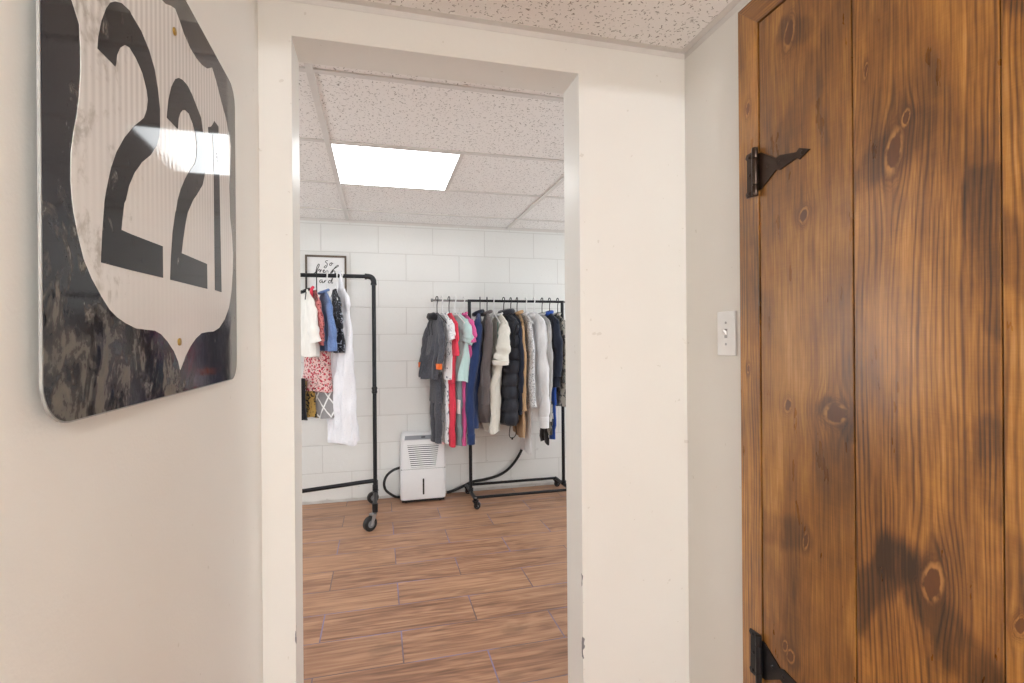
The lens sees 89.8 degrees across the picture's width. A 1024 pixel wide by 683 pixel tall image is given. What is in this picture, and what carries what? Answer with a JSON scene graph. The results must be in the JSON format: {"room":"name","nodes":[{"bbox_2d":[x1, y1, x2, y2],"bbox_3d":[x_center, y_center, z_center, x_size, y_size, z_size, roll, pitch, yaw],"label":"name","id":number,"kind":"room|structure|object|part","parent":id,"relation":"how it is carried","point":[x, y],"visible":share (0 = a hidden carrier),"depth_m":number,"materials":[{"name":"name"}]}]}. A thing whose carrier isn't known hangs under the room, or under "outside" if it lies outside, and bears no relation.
{"room":"hallway","nodes":[
{"label":"hallway","id":0,"kind":"room"},
{"bbox_2d":[0,0,262,682],"bbox_3d":[-0.224,0.135,-0.503,0.100,2.084,3.740,0,0,-15],"label":"wall","id":1,"kind":"structure","parent":0,"point":[131,537],"depth_m":0.61,"materials":[{"name":"beige paint"}]},
{"bbox_2d":[36,0,236,422],"bbox_3d":[-0.494,-0.225,0.756,0.014,0.602,0.656,0,0,-15],"label":"route sign","id":2,"kind":"object","parent":1,"relation":"attached to","point":[136,180],"visible":1,"depth_m":0.60,"materials":[{"name":"metal"}]},
{"bbox_2d":[300,220,565,504],"bbox_3d":[-0.820,0.139,3.961,5.100,2.084,0.100,0,0,-15],"label":"wall","id":3,"kind":"structure","parent":0,"point":[411,266],"depth_m":3.92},
{"bbox_2d":[305,255,346,297],"bbox_3d":[-1.359,-0.442,3.758,0.285,0.374,0.024,0,0,-15],"label":"framed sign","id":4,"kind":"object","parent":3,"relation":"attached to","point":[321,263],"visible":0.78,"depth_m":3.75,"materials":[{"name":"white paper"}]},
{"bbox_2d":[300,217,564,232],"bbox_3d":[-0.813,-0.894,3.901,5.100,0.018,0.022,0,0,-15],"label":"trim","id":5,"kind":"structure","parent":3,"relation":"attached to","point":[301,218],"depth_m":3.95,"materials":[{"name":"white paint"}]},
{"bbox_2d":[447,449,522,493],"bbox_3d":[-0.168,0.747,4.050,0.702,0.844,0.031,0,0,-16],"label":"hose","id":6,"kind":"object","parent":3,"relation":"attached to","point":[521,450],"visible":0.68,"depth_m":4.05,"materials":[{"name":"black rubber"}]},
{"bbox_2d":[302,483,567,682],"bbox_3d":[-0.009,1.225,0.868,5.300,0.100,6.490,0,0,-15],"label":"floor","id":7,"kind":"structure","parent":0,"point":[446,590],"depth_m":2.45,"materials":[{"name":"brown wood"}]},
{"bbox_2d":[300,273,378,531],"bbox_3d":[-1.504,0.364,3.335,1.226,1.644,0.637,0,0,-15],"label":"clothes rack","id":8,"kind":"object","parent":7,"relation":"on","point":[370,522],"visible":0.54,"depth_m":3.49,"materials":[{"name":"metal"}]},
{"bbox_2d":[301,378,307,419],"bbox_3d":[-1.407,0.383,3.405,0.132,0.276,0.064,0,0,35],"label":"skirt","id":9,"kind":"object","parent":8,"relation":"hanging from","point":[303,400],"visible":0.39,"depth_m":3.37,"materials":[{"name":"black fabric"}]},
{"bbox_2d":[305,381,316,417],"bbox_3d":[-1.366,0.388,3.455,0.130,0.246,0.058,0,0,30],"label":"skirt","id":10,"kind":"object","parent":8,"relation":"hanging from","point":[311,411],"visible":0.59,"depth_m":3.43,"materials":[{"name":"yellow fabric"}]},
{"bbox_2d":[302,351,332,392],"bbox_3d":[-1.308,0.203,3.453,0.262,0.276,0.120,0,0,23],"label":"skirt","id":11,"kind":"object","parent":8,"relation":"hanging from","point":[317,373],"visible":0.88,"depth_m":3.41,"materials":[{"name":"pink fabric"}]},
{"bbox_2d":[314,381,333,418],"bbox_3d":[-1.260,0.390,3.466,0.203,0.251,0.088,0,0,17],"label":"skirt","id":12,"kind":"object","parent":8,"relation":"hanging from","point":[324,401],"visible":0.55,"depth_m":3.43,"materials":[{"name":"grey fabric"}]},
{"bbox_2d":[326,270,329,296],"bbox_3d":[-1.235,-0.371,3.430,0.009,0.209,0.267,0,0,-27],"label":"clothes hanger","id":13,"kind":"object","parent":8,"relation":"hanging from","point":[326,270],"visible":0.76,"depth_m":3.43,"materials":[{"name":"white plastic"}]},
{"bbox_2d":[318,289,336,351],"bbox_3d":[-1.247,-0.143,3.435,0.097,0.422,0.405,0,0,-35],"label":"denim shirt","id":14,"kind":"object","parent":13,"relation":"hanging from","point":[330,343],"visible":0.69,"depth_m":3.30,"materials":[{"name":"blue fabric"}]},
{"bbox_3d":[-1.519,-0.421,3.357,1.098,0.060,0.027,0,0,-15],"label":"hanging rail","id":15,"kind":"part","parent":8,"relation":"part of","materials":[{"name":"metal"}]},
{"bbox_2d":[336,271,337,299],"bbox_3d":[-1.173,-0.372,3.446,0.009,0.208,0.248,0,0,-20],"label":"clothes hanger","id":16,"kind":"object","parent":8,"relation":"hanging from","point":[336,271],"visible":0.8,"depth_m":3.44,"materials":[{"name":"white plastic"}]},
{"bbox_2d":[331,289,344,352],"bbox_3d":[-1.178,-0.136,3.449,0.072,0.426,0.361,0,0,-31],"label":"blouse","id":17,"kind":"object","parent":16,"relation":"hanging from","point":[337,304],"visible":0.67,"depth_m":3.34,"materials":[{"name":"black fabric"}]},
{"bbox_3d":[-1.480,0.987,3.366,1.131,0.093,0.031,0,0,-15],"label":"rail","id":18,"kind":"part","parent":8,"relation":"part of","materials":[{"name":"black metal"}]},
{"bbox_3d":[-0.938,0.317,3.506,0.027,1.429,0.026,0,0,-15],"label":"post","id":19,"kind":"part","parent":8,"relation":"part of","materials":[{"name":"black metal"}]},
{"bbox_2d":[377,472,397,495],"bbox_3d":[-0.883,1.081,3.870,0.263,0.204,0.037,0,0,-15],"label":"power cord","id":20,"kind":"object","parent":7,"relation":"on","point":[377,472],"visible":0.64,"depth_m":3.85,"materials":[{"name":"white plastic"}]},
{"bbox_2d":[400,430,445,502],"bbox_3d":[-0.668,0.929,3.837,0.328,0.500,0.168,0,0,-15],"label":"dehumidifier","id":21,"kind":"object","parent":7,"relation":"on","point":[422,460],"visible":0.96,"depth_m":3.76,"materials":[{"name":"white plastic"}]},
{"bbox_2d":[383,467,399,497],"bbox_3d":[-0.755,1.056,3.897,0.443,0.245,0.053,0,0,-22],"label":"hose","id":22,"kind":"object","parent":21,"relation":"attached to","point":[396,468],"visible":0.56,"depth_m":3.81,"materials":[{"name":"black rubber"}]},
{"bbox_3d":[-0.656,0.704,3.784,0.268,0.026,0.036,0,0,-15],"label":"control panel","id":23,"kind":"part","parent":21,"relation":"part of","materials":[{"name":"grey plastic"}]},
{"bbox_2d":[407,444,438,467],"bbox_3d":[-0.650,0.836,3.766,0.230,0.162,0.011,0,0,-15],"label":"grille","id":24,"kind":"object","parent":21,"relation":"attached to","point":[418,455],"depth_m":3.76,"materials":[{"name":"white plastic"}]},
{"bbox_2d":[431,299,566,508],"bbox_3d":[0.047,0.429,3.882,1.299,1.490,0.424,0,0,-15],"label":"clothes rack","id":25,"kind":"object","parent":7,"relation":"on","point":[468,487],"visible":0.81,"depth_m":3.89,"materials":[{"name":"black metal"}]},
{"bbox_2d":[440,296,446,319],"bbox_3d":[-0.509,-0.228,3.743,0.010,0.209,0.287,0,0,-29],"label":"clothes hanger","id":26,"kind":"object","parent":25,"relation":"hanging from","point":[441,296],"visible":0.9,"depth_m":3.74,"materials":[{"name":"white plastic"}]},
{"bbox_2d":[439,312,455,379],"bbox_3d":[-0.504,0.026,3.740,0.088,0.488,0.426,0,0,-27],"label":"printed tee","id":27,"kind":"object","parent":26,"relation":"hanging from","point":[449,328],"visible":0.51,"depth_m":3.61,"materials":[{"name":"white fabric"}]},
{"bbox_2d":[442,378,449,443],"bbox_3d":[-0.490,0.483,3.726,0.032,0.494,0.202,0,0,-25],"label":"leggings","id":28,"kind":"object","parent":27,"relation":"hanging from","point":[445,386],"visible":0.64,"depth_m":3.66,"materials":[{"name":"white fabric"}]},
{"bbox_3d":[-0.509,0.565,3.769,0.032,0.332,0.100,0,0,-25],"label":"trouser leg","id":29,"kind":"part","parent":28,"relation":"part of","materials":[{"name":"white fabric"}]},
{"bbox_3d":[-0.491,0.350,3.726,0.031,0.185,0.202,0,0,-25],"label":"seat","id":30,"kind":"part","parent":28,"relation":"part of","materials":[{"name":"white fabric"}]},
{"bbox_3d":[-0.469,0.564,3.682,0.032,0.332,0.100,0,0,-25],"label":"trouser leg","id":31,"kind":"part","parent":28,"relation":"part of","materials":[{"name":"white fabric"}]},
{"bbox_3d":[-0.452,-0.300,3.758,0.282,0.024,0.024,0,0,-15],"label":"extension rod","id":32,"kind":"part","parent":25,"relation":"part of","materials":[{"name":"silver metal"}]},
{"bbox_2d":[453,296,464,323],"bbox_3d":[-0.417,-0.229,3.766,0.009,0.209,0.307,0,0,-33],"label":"clothes hanger","id":33,"kind":"object","parent":25,"relation":"hanging from","point":[454,296],"visible":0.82,"depth_m":3.76,"materials":[{"name":"white plastic"}]},
{"bbox_2d":[452,312,473,382],"bbox_3d":[-0.433,0.036,3.750,0.132,0.508,0.453,0,0,-39],"label":"mint tee","id":34,"kind":"object","parent":33,"relation":"hanging from","point":[465,330],"visible":0.52,"depth_m":3.62,"materials":[{"name":"fabric"}]},
{"bbox_2d":[462,296,464,312],"bbox_3d":[-0.353,-0.229,3.783,0.010,0.209,0.287,0,0,-29],"label":"clothes hanger","id":35,"kind":"object","parent":25,"relation":"hanging from","point":[463,296],"visible":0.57,"depth_m":3.78,"materials":[{"name":"white plastic"}]},
{"bbox_2d":[462,312,476,382],"bbox_3d":[-0.369,0.040,3.767,0.089,0.518,0.428,0,0,-31],"label":"pink tee","id":36,"kind":"object","parent":35,"relation":"hanging from","point":[471,321],"visible":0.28,"depth_m":3.62,"materials":[{"name":"fabric"}]},
{"bbox_2d":[462,381,466,445],"bbox_3d":[-0.374,0.513,3.745,0.041,0.475,0.220,0,0,-27],"label":"trousers","id":37,"kind":"object","parent":36,"relation":"hanging from","point":[464,420],"visible":0.24,"depth_m":3.66,"materials":[{"name":"fabric"}]},
{"bbox_3d":[-0.375,0.386,3.745,0.041,0.177,0.220,0,0,-27],"label":"seat","id":38,"kind":"part","parent":37,"relation":"part of","materials":[{"name":"pink fabric"}]},
{"bbox_3d":[-0.350,0.590,3.699,0.039,0.321,0.104,0,0,-27],"label":"trouser leg","id":39,"kind":"part","parent":37,"relation":"part of","materials":[{"name":"pink fabric"}]},
{"bbox_3d":[-0.310,0.403,3.793,0.025,1.408,0.024,0,0,-15],"label":"post","id":40,"kind":"part","parent":25,"relation":"part of","materials":[{"name":"metal"}]},
{"bbox_2d":[490,297,500,323],"bbox_3d":[-0.138,-0.231,3.839,0.009,0.209,0.327,0,0,-18],"label":"clothes hanger","id":41,"kind":"object","parent":25,"relation":"hanging from","point":[493,297],"visible":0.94,"depth_m":3.83,"materials":[{"name":"white plastic"}]},
{"bbox_2d":[479,312,510,433],"bbox_3d":[-0.155,0.217,3.833,0.198,0.880,0.534,0,0,-21],"label":"sweatshirt","id":42,"kind":"object","parent":41,"relation":"hanging from","point":[501,332],"visible":0.64,"depth_m":3.65,"materials":[{"name":"white fabric"}]},
{"bbox_3d":[0.004,1.102,4.049,0.726,0.021,0.021,0,0,-15],"label":"rail","id":43,"kind":"part","parent":25,"relation":"part of","materials":[{"name":"black metal"}]},
{"bbox_3d":[0.036,-0.304,3.884,0.750,0.019,0.019,0,0,-15],"label":"hanging rail","id":44,"kind":"part","parent":25,"relation":"part of","materials":[{"name":"metal"}]},
{"bbox_3d":[0.089,1.102,3.725,0.726,0.021,0.021,0,0,-15],"label":"rail","id":45,"kind":"part","parent":25,"relation":"part of","materials":[{"name":"black metal"}]},
{"bbox_2d":[525,297,533,323],"bbox_3d":[0.107,-0.233,3.902,0.009,0.209,0.327,0,0,-16],"label":"clothes hanger","id":46,"kind":"object","parent":25,"relation":"hanging from","point":[525,297],"visible":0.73,"depth_m":3.90,"materials":[{"name":"white plastic"}]},
{"bbox_2d":[521,312,536,408],"bbox_3d":[0.091,0.136,3.898,0.076,0.720,0.455,0,0,-18],"label":"knit sweater","id":47,"kind":"object","parent":46,"relation":"hanging from","point":[529,341],"visible":0.43,"depth_m":3.73,"materials":[{"name":"white fabric"}]},
{"bbox_2d":[520,409,531,454],"bbox_3d":[0.105,0.566,3.880,0.041,0.529,0.248,0,0,-17],"label":"leggings","id":48,"kind":"object","parent":47,"relation":"hanging from","point":[526,443],"visible":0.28,"depth_m":3.79,"materials":[{"name":"white fabric"}]},
{"bbox_3d":[0.089,0.649,3.933,0.041,0.363,0.135,0,0,-17],"label":"trouser leg","id":49,"kind":"part","parent":48,"relation":"part of","materials":[{"name":"brown fabric"}]},
{"bbox_3d":[0.121,0.649,3.826,0.041,0.363,0.135,0,0,-17],"label":"trouser leg","id":50,"kind":"part","parent":48,"relation":"part of","materials":[{"name":"white fabric"}]},
{"bbox_2d":[539,428,548,444],"bbox_3d":[0.246,0.662,3.906,0.028,0.224,0.197,0,0,-16],"label":"leggings","id":51,"kind":"object","parent":25,"relation":"hanging from","point":[544,436],"visible":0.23,"depth_m":3.87,"materials":[{"name":"black fabric"}]},
{"bbox_3d":[0.233,0.696,3.952,0.028,0.158,0.101,0,0,-17],"label":"trouser leg","id":52,"kind":"part","parent":51,"relation":"part of","materials":[{"name":"black fabric"}]},
{"bbox_3d":[0.260,0.695,3.860,0.028,0.158,0.101,0,0,-17],"label":"trouser leg","id":53,"kind":"part","parent":51,"relation":"part of","materials":[{"name":"black fabric"}]},
{"bbox_2d":[543,401,552,434],"bbox_3d":[0.263,0.566,3.869,0.030,0.251,0.228,0,0,-17],"label":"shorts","id":54,"kind":"object","parent":25,"relation":"hanging from","point":[549,429],"visible":0.34,"depth_m":3.77,"materials":[{"name":"grey fabric"}]},
{"bbox_3d":[0.279,0.603,3.814,0.030,0.176,0.113,0,0,-17],"label":"trouser leg","id":55,"kind":"part","parent":54,"relation":"part of","materials":[{"name":"grey fabric"}]},
{"bbox_3d":[0.393,0.397,3.975,0.025,1.408,0.024,0,0,-15],"label":"post","id":56,"kind":"part","parent":25,"relation":"part of","materials":[{"name":"black metal"}]},
{"bbox_2d":[455,381,462,445],"bbox_3d":[-0.405,0.514,3.736,0.055,0.476,0.245,0,0,-31],"label":"leggings","id":57,"kind":"object","parent":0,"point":[458,384],"visible":0.52,"depth_m":3.66,"materials":[{"name":"grey fabric"}]},
{"bbox_3d":[-0.384,0.589,3.699,0.054,0.325,0.111,0,0,-31],"label":"trouser leg","id":58,"kind":"part","parent":57,"relation":"part of","materials":[{"name":"grey fabric"}]},
{"bbox_3d":[-0.412,0.386,3.746,0.055,0.177,0.220,0,0,-31],"label":"seat","id":59,"kind":"part","parent":57,"relation":"part of","materials":[{"name":"grey fabric"}]},
{"bbox_2d":[258,0,688,682],"bbox_3d":[-0.183,0.134,1.507,5.100,2.084,0.130,0,0,-15],"label":"wall","id":60,"kind":"structure","parent":0,"point":[625,183],"depth_m":1.56,"materials":[{"name":"paint"}]},
{"bbox_2d":[283,0,687,59],"bbox_3d":[-0.050,-0.900,1.465,1.241,0.018,0.022,0,0,-15],"label":"trim","id":61,"kind":"structure","parent":60,"relation":"attached to","point":[353,5],"depth_m":1.47,"materials":[{"name":"white paint"}]},
{"bbox_2d":[299,0,732,229],"bbox_3d":[-0.026,-0.984,0.868,5.300,0.150,6.490,0,0,-15],"label":"ceiling","id":62,"kind":"structure","parent":0,"point":[354,109],"depth_m":2.12,"materials":[{"name":"tile"}]},
{"bbox_2d":[304,63,348,220],"bbox_3d":[-0.914,-0.899,2.637,0.024,0.007,2.420,0,0,-15],"label":"trim","id":63,"kind":"structure","parent":62,"relation":"attached to","point":[308,66],"depth_m":2.12,"materials":[{"name":"white paint"}]},
{"bbox_2d":[330,143,460,189],"bbox_3d":[-0.610,-0.901,2.690,0.596,0.008,0.606,0,0,-15],"label":"recessed light","id":64,"kind":"object","parent":62,"relation":"in","point":[355,164],"visible":1,"depth_m":2.65,"materials":[{"name":"white paint"}]},
{"bbox_2d":[299,66,563,101],"bbox_3d":[-0.270,-0.904,1.810,5.100,0.006,0.024,0,0,-15],"label":"trim","id":65,"kind":"structure","parent":62,"relation":"attached to","point":[301,68],"depth_m":1.80,"materials":[{"name":"white paint"}]},
{"bbox_2d":[299,137,563,162],"bbox_3d":[-0.427,-0.903,2.413,5.100,0.006,0.024,0,0,-15],"label":"trim","id":66,"kind":"structure","parent":62,"relation":"attached to","point":[300,138],"depth_m":2.42,"materials":[{"name":"white paint"}]},
{"bbox_2d":[300,207,563,222],"bbox_3d":[-0.737,-0.901,3.610,5.100,0.006,0.024,0,0,-15],"label":"trim","id":67,"kind":"structure","parent":62,"relation":"attached to","point":[300,207],"depth_m":3.64,"materials":[{"name":"white paint"}]},
{"bbox_2d":[300,179,563,198],"bbox_3d":[-0.584,-0.902,3.020,5.100,0.006,0.024,0,0,-15],"label":"trim","id":68,"kind":"structure","parent":62,"relation":"attached to","point":[301,180],"depth_m":3.09,"materials":[{"name":"white paint"}]},
{"bbox_2d":[446,154,463,189],"bbox_3d":[-0.312,-0.906,2.767,0.016,0.003,0.627,0,0,-15],"label":"trim","id":69,"kind":"structure","parent":62,"relation":"attached to","point":[462,155],"depth_m":2.73,"materials":[{"name":"white paint"}]},
{"bbox_2d":[506,176,563,228],"bbox_3d":[0.268,-0.908,2.943,0.024,0.007,2.420,0,0,-15],"label":"trim","id":70,"kind":"structure","parent":62,"relation":"attached to","point":[561,180],"depth_m":3.32,"materials":[{"name":"white paint"}]},
{"bbox_2d":[685,0,750,682],"bbox_3d":[1.074,0.125,-0.166,0.100,2.084,3.740,0,0,-15],"label":"wall","id":71,"kind":"structure","parent":0,"point":[711,70],"depth_m":1.50,"materials":[{"name":"beige paint"}]},
{"bbox_2d":[682,0,747,58],"bbox_3d":[1.007,-0.908,-0.182,0.022,0.018,3.738,0,0,-15],"label":"trim","id":72,"kind":"structure","parent":71,"relation":"attached to","point":[734,6],"depth_m":1.48,"materials":[{"name":"white paint"}]},
{"bbox_2d":[717,311,736,355],"bbox_3d":[0.596,-0.022,1.437,0.018,0.124,0.078,0,0,-15],"label":"light switch","id":73,"kind":"object","parent":71,"relation":"attached to","point":[727,320],"visible":1,"depth_m":1.43,"materials":[{"name":"white plastic"}]},
{"bbox_2d":[738,0,1023,682],"bbox_3d":[0.722,0.149,0.916,0.038,2.041,0.918,0,0,-15],"label":"door","id":74,"kind":"structure","parent":71,"relation":"in","point":[881,142],"depth_m":0.98,"materials":[{"name":"brown wood"}]},
{"bbox_3d":[0.622,0.150,1.328,0.015,2.041,0.071,0,0,-15],"label":"casing","id":75,"kind":"part","parent":74,"relation":"part of","materials":[{"name":"brown wood"}]},
{"bbox_3d":[0.721,-0.837,0.918,0.015,0.068,0.917,0,0,-15],"label":"casing","id":76,"kind":"part","parent":74,"relation":"part of","materials":[{"name":"brown wood"}]},
{"label":"clothes hanger","id":77,"kind":"object","parent":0,"visible":0},
{"bbox_2d":[553,312,565,406],"bbox_3d":[0.339,0.133,3.962,0.080,0.722,0.454,0,0,-18],"label":"shirt","id":78,"kind":"object","parent":77,"relation":"hanging from","point":[560,391],"visible":0.32,"depth_m":3.80,"materials":[{"name":"black fabric"}]},
{"bbox_3d":[0.038,-0.232,3.885,0.007,0.207,0.345,0,0,-19],"label":"clothes hanger","id":79,"kind":"object","parent":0,"visible":0},
{"bbox_2d":[513,310,526,437],"bbox_3d":[0.047,0.233,3.889,0.088,0.946,0.417,0,0,-13],"label":"coat","id":80,"kind":"object","parent":79,"relation":"hanging from","point":[521,426],"visible":0.34,"depth_m":3.72,"materials":[{"name":"fabric"}]},
{"label":"clothes hanger","id":81,"kind":"object","parent":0,"visible":0},
{"bbox_2d":[465,309,484,444],"bbox_3d":[-0.292,0.243,3.805,0.190,0.966,0.434,0,0,-6],"label":"jacket","id":82,"kind":"object","parent":81,"relation":"hanging from","point":[471,390],"visible":0.77,"depth_m":3.62,"materials":[{"name":"blue fabric"}]},
{"label":"clothes hanger","id":83,"kind":"object","parent":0,"visible":0},
{"bbox_2d":[310,286,324,345],"bbox_3d":[-1.310,-0.169,3.418,0.079,0.394,0.358,0,0,-30],"label":"floral blouse","id":84,"kind":"object","parent":83,"relation":"hanging from","point":[321,323],"visible":0.46,"depth_m":3.28,"materials":[{"name":"fabric"}]},
{"label":"clothes hanger","id":85,"kind":"object","parent":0,"visible":0},
{"bbox_2d":[525,312,549,428],"bbox_3d":[0.159,0.203,3.910,0.192,0.860,0.444,0,0,-25],"label":"sweatshirt","id":86,"kind":"object","parent":85,"relation":"hanging from","point":[540,413],"visible":0.52,"depth_m":3.74,"materials":[{"name":"white fabric"}]},
{"bbox_2d":[528,312,534,318],"bbox_3d":[0.136,-0.196,3.905,0.064,0.062,0.140,0,0,-25],"label":"hood","id":87,"kind":"object","parent":86,"relation":"attached to","point":[531,314],"depth_m":3.85,"materials":[{"name":"white fabric"}]},
{"bbox_3d":[-0.544,-0.228,3.733,0.007,0.207,0.305,0,0,-35],"label":"clothes hanger","id":88,"kind":"object","parent":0,"visible":0},
{"bbox_2d":[418,312,445,379],"bbox_3d":[-0.591,0.030,3.710,0.124,0.482,0.432,0,0,-30],"label":"hoodie","id":89,"kind":"object","parent":88,"relation":"hanging from","point":[432,355],"visible":1,"depth_m":3.65,"materials":[{"name":"grey fabric"}]},
{"bbox_2d":[426,312,437,320],"bbox_3d":[-0.581,-0.180,3.717,0.064,0.062,0.140,0,0,-30],"label":"hood","id":90,"kind":"object","parent":89,"relation":"attached to","point":[433,316],"depth_m":3.67,"materials":[{"name":"grey fabric"}]},
{"bbox_2d":[429,374,442,443],"bbox_3d":[-0.551,0.485,3.720,0.060,0.496,0.202,0,0,-29],"label":"sweatpants","id":91,"kind":"object","parent":89,"relation":"hanging from","point":[436,400],"visible":0.88,"depth_m":3.66,"materials":[{"name":"grey fabric"}]},
{"bbox_3d":[-0.573,0.563,3.765,0.056,0.339,0.101,0,0,-29],"label":"trouser leg","id":92,"kind":"part","parent":91,"relation":"part of","materials":[{"name":"grey fabric"}]},
{"bbox_3d":[-0.552,0.351,3.720,0.059,0.185,0.202,0,0,-29],"label":"seat","id":93,"kind":"part","parent":91,"relation":"part of","materials":[{"name":"grey fabric"}]},
{"bbox_3d":[-0.525,0.563,3.677,0.056,0.339,0.101,0,0,-29],"label":"trouser leg","id":94,"kind":"part","parent":91,"relation":"part of","materials":[{"name":"grey fabric"}]},
{"bbox_3d":[-1.359,-0.370,3.398,0.007,0.207,0.286,0,0,-19],"label":"clothes hanger","id":95,"kind":"object","parent":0,"visible":0},
{"bbox_2d":[301,288,320,357],"bbox_3d":[-1.356,-0.127,3.403,0.116,0.462,0.417,0,0,-39],"label":"blouse","id":96,"kind":"object","parent":95,"relation":"hanging from","point":[310,337],"visible":0.7,"depth_m":3.29,"materials":[{"name":"fabric"}]},
{"label":"clothes hanger","id":97,"kind":"object","parent":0,"visible":0},
{"bbox_2d":[538,312,552,421],"bbox_3d":[0.213,0.183,3.925,0.092,0.822,0.446,0,0,-22],"label":"cardigan","id":98,"kind":"object","parent":97,"relation":"hanging from","point":[547,321],"visible":0.27,"depth_m":3.74,"materials":[{"name":"grey fabric"}]},
{"label":"clothes hanger","id":99,"kind":"object","parent":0,"visible":0},
{"bbox_2d":[327,271,359,445],"bbox_3d":[-1.145,0.104,3.454,0.276,1.163,0.134,0,0,35],"label":"dress","id":100,"kind":"object","parent":99,"relation":"hanging from","point":[343,429],"visible":0.7,"depth_m":3.40,"materials":[{"name":"white fabric"}]},
{"label":"clothes hanger","id":101,"kind":"object","parent":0,"visible":0},
{"bbox_2d":[498,308,519,439],"bbox_3d":[-0.070,0.234,3.849,0.182,0.964,0.389,0,0,-29],"label":"vest","id":102,"kind":"object","parent":101,"relation":"hanging from","point":[509,416],"visible":0.53,"depth_m":3.70,"materials":[{"name":"black fabric"}]},
{"bbox_3d":[0.040,-0.020,3.712,0.068,0.226,0.028,0,0,-29],"label":"armhole trim","id":103,"kind":"part","parent":102,"relation":"part of","materials":[{"name":"black fabric"}]},
{"label":"clothes hanger","id":104,"kind":"object","parent":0,"visible":0},
{"bbox_2d":[545,310,562,387],"bbox_3d":[0.271,0.051,3.946,0.129,0.586,0.477,0,0,-22],"label":"jacket","id":105,"kind":"object","parent":104,"relation":"hanging from","point":[557,341],"visible":0.45,"depth_m":3.76,"materials":[{"name":"black fabric"}]},
{"bbox_2d":[549,387,556,439],"bbox_3d":[0.281,0.509,3.915,0.052,0.458,0.275,0,0,-20],"label":"trousers","id":106,"kind":"object","parent":105,"relation":"hanging from","point":[553,393],"visible":0.28,"depth_m":3.80,"materials":[{"name":"blue fabric"}]},
{"bbox_3d":[0.301,0.581,3.854,0.044,0.314,0.124,0,0,-19],"label":"trouser leg","id":107,"kind":"part","parent":106,"relation":"part of","materials":[{"name":"blue fabric"}]},
{"bbox_3d":[0.281,0.387,3.916,0.052,0.169,0.275,0,0,-19],"label":"seat","id":108,"kind":"part","parent":106,"relation":"part of","materials":[{"name":"blue fabric"}]},
{"label":"clothes hanger","id":109,"kind":"object","parent":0,"visible":0},
{"bbox_2d":[447,313,459,383],"bbox_3d":[-0.474,0.047,3.743,0.080,0.506,0.400,0,0,-28],"label":"shirt","id":110,"kind":"object","parent":109,"relation":"hanging from","point":[455,347],"visible":0.38,"depth_m":3.61,"materials":[{"name":"fabric"}]},
{"bbox_2d":[444,383,455,447],"bbox_3d":[-0.456,0.514,3.724,0.060,0.477,0.220,0,0,-27],"label":"trousers","id":111,"kind":"object","parent":110,"relation":"hanging from","point":[452,391],"visible":0.53,"depth_m":3.64,"materials":[{"name":"red fabric"}]},
{"bbox_3d":[-0.429,0.590,3.677,0.053,0.327,0.108,0,0,-27],"label":"trouser leg","id":112,"kind":"part","parent":111,"relation":"part of","materials":[{"name":"red fabric"}]},
{"bbox_3d":[-0.457,0.386,3.724,0.060,0.177,0.220,0,0,-27],"label":"seat","id":113,"kind":"part","parent":111,"relation":"part of","materials":[{"name":"red fabric"}]},
{"label":"clothes hanger","id":114,"kind":"object","parent":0,"visible":0},
{"bbox_2d":[477,310,492,422],"bbox_3d":[-0.210,0.172,3.818,0.145,0.820,0.442,0,0,-10],"label":"jacket","id":115,"kind":"object","parent":114,"relation":"hanging from","point":[484,411],"visible":0.81,"depth_m":3.65,"materials":[{"name":"grey fabric"}]},
{"bbox_3d":[-0.009,-0.232,3.872,0.007,0.207,0.325,0,0,-19],"label":"clothes hanger","id":116,"kind":"object","parent":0,"visible":0},
{"bbox_2d":[513,313,523,414],"bbox_3d":[0.004,0.163,3.876,0.079,0.746,0.425,0,0,-23],"label":"windbreaker","id":117,"kind":"object","parent":116,"relation":"hanging from","point":[520,385],"visible":0.31,"depth_m":3.70,"materials":[{"name":"black fabric"}]}
]}

